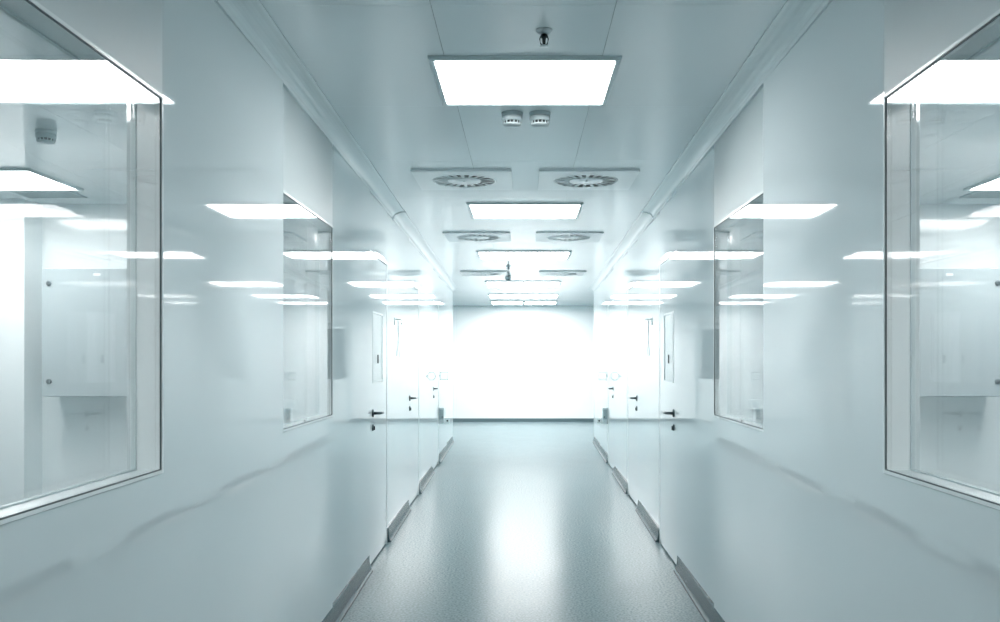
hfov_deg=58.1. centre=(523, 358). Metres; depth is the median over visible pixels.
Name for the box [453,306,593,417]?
wall
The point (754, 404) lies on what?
wall socket
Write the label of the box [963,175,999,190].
recessed light
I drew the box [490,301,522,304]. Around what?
recessed light
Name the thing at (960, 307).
upper cabinet
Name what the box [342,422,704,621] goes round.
floor
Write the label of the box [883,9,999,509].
window
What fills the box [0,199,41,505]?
wall
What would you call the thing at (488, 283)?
recessed light
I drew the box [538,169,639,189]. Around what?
ceiling vent
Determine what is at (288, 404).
wall socket
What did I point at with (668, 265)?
door
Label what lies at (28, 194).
ceiling vent
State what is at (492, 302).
diffuser
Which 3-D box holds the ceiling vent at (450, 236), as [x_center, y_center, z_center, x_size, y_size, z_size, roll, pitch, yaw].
[-0.424,-1.141,8.440,0.610,0.017,0.610,0,0,0]
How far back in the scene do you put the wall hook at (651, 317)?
7.15 m
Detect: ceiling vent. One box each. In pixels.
[7,191,86,197]
[411,169,511,189]
[443,232,510,241]
[460,271,507,275]
[536,232,603,241]
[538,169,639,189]
[539,271,585,275]
[959,191,999,197]
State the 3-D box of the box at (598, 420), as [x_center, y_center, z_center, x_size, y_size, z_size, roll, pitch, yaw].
[1.085,0.882,12.898,0.075,0.075,0.084,0,0,0]
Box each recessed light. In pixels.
[0,168,83,190]
[428,55,621,105]
[466,203,583,218]
[476,251,571,259]
[485,281,560,286]
[488,294,558,297]
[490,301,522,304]
[524,301,557,304]
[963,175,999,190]
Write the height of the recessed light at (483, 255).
0.014 m
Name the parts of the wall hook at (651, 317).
cord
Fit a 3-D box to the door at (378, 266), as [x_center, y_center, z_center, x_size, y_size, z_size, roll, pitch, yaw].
[-1.010,0.324,6.215,0.140,2.073,0.846,0,0,0]
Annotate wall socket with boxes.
[283,399,297,409]
[749,399,762,409]
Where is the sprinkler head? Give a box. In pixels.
[536,27,551,47]
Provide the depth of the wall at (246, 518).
2.93 m
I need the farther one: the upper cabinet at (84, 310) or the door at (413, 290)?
the door at (413, 290)
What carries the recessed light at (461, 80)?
in the ceiling
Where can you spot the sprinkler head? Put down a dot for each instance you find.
(543, 32)
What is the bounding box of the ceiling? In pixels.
[0,0,999,305]
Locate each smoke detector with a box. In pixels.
[35,128,56,143]
[502,110,522,127]
[529,110,550,127]
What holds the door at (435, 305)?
in the wall at (246, 518)
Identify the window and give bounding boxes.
[0,0,162,524]
[283,191,332,431]
[714,191,762,431]
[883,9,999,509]
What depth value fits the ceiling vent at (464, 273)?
11.97 m
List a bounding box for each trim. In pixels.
[214,0,457,291]
[589,0,832,291]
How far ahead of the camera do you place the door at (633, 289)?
8.55 m
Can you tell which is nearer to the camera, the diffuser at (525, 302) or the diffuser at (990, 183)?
the diffuser at (990, 183)
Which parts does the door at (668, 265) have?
lever, vision panel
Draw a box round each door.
[370,250,386,564]
[409,281,418,505]
[433,300,438,468]
[608,301,612,468]
[628,281,637,504]
[659,250,676,563]
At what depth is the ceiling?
4.23 m
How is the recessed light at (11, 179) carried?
in the ceiling
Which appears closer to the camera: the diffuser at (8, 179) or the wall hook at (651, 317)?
the diffuser at (8, 179)
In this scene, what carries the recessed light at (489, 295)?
in the ceiling
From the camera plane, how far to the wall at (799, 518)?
2.95 m
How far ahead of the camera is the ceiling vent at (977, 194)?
6.28 m
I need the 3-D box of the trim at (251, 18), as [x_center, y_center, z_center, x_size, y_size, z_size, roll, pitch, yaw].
[-0.956,-1.117,6.075,0.111,0.066,17.355,0,0,-1]
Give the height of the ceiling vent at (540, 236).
0.017 m
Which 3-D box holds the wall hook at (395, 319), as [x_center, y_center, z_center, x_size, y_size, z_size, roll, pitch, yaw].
[-0.991,-0.172,7.150,0.064,0.315,0.040,0,0,0]
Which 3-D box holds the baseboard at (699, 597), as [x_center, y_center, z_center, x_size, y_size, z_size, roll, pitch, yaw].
[0.990,1.307,6.075,0.044,0.106,17.354,0,0,1]
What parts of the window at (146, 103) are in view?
pane, pane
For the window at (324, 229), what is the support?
in the wall at (246, 518)
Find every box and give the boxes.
[439,408,443,423]
[596,418,601,422]
[602,408,606,423]
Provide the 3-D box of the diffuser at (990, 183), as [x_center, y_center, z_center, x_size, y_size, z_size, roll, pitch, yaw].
[3.450,-1.147,5.760,0.899,0.005,0.619,0,0,0]
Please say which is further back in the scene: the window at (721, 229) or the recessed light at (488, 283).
the recessed light at (488, 283)
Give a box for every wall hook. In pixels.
[394,317,401,356]
[644,317,651,356]
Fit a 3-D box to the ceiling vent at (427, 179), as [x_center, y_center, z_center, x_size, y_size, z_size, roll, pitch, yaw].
[-0.378,-1.141,5.760,0.610,0.017,0.610,0,0,0]
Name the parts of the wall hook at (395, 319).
cord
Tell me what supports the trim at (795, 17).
attached to the wall at (799, 518)
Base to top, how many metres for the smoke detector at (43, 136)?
0.063 m
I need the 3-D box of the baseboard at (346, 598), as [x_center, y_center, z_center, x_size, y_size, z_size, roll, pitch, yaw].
[-0.990,1.307,6.075,0.044,0.106,17.354,0,0,-1]
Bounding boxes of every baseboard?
[322,436,453,621]
[453,418,593,421]
[592,437,724,621]
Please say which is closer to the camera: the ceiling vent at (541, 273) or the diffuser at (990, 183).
the diffuser at (990, 183)
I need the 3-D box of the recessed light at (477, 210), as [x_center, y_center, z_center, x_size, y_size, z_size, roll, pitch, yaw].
[0.013,-1.143,6.966,0.863,0.014,0.694,0,0,0]
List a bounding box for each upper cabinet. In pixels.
[42,268,126,396]
[920,268,999,396]
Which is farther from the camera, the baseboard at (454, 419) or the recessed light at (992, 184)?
the baseboard at (454, 419)
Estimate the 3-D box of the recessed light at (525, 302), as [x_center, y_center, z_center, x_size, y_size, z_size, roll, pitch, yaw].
[0.346,-1.143,18.393,0.671,0.014,0.897,0,0,0]
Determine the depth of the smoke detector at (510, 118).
4.17 m
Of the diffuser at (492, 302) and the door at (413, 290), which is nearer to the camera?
the door at (413, 290)
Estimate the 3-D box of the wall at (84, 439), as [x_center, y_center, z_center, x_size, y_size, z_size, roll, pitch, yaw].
[-3.794,0.105,6.750,5.411,2.510,0.100,0,0,0]
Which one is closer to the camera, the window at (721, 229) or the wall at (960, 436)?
the window at (721, 229)
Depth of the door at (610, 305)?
11.33 m
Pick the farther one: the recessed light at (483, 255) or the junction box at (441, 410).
the junction box at (441, 410)
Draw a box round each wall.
[0,0,452,621]
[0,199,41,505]
[42,205,314,493]
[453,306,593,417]
[594,0,999,621]
[732,205,999,492]
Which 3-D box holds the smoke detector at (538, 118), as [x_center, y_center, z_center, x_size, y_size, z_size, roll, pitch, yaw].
[0.078,-1.119,4.207,0.100,0.063,0.100,0,0,0]
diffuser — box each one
[0,171,72,188]
[492,302,521,303]
[525,302,555,303]
[973,179,999,188]
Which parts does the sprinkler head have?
bulb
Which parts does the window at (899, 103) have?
pane, pane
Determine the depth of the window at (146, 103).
2.29 m
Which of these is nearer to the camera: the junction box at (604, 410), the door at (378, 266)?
the door at (378, 266)

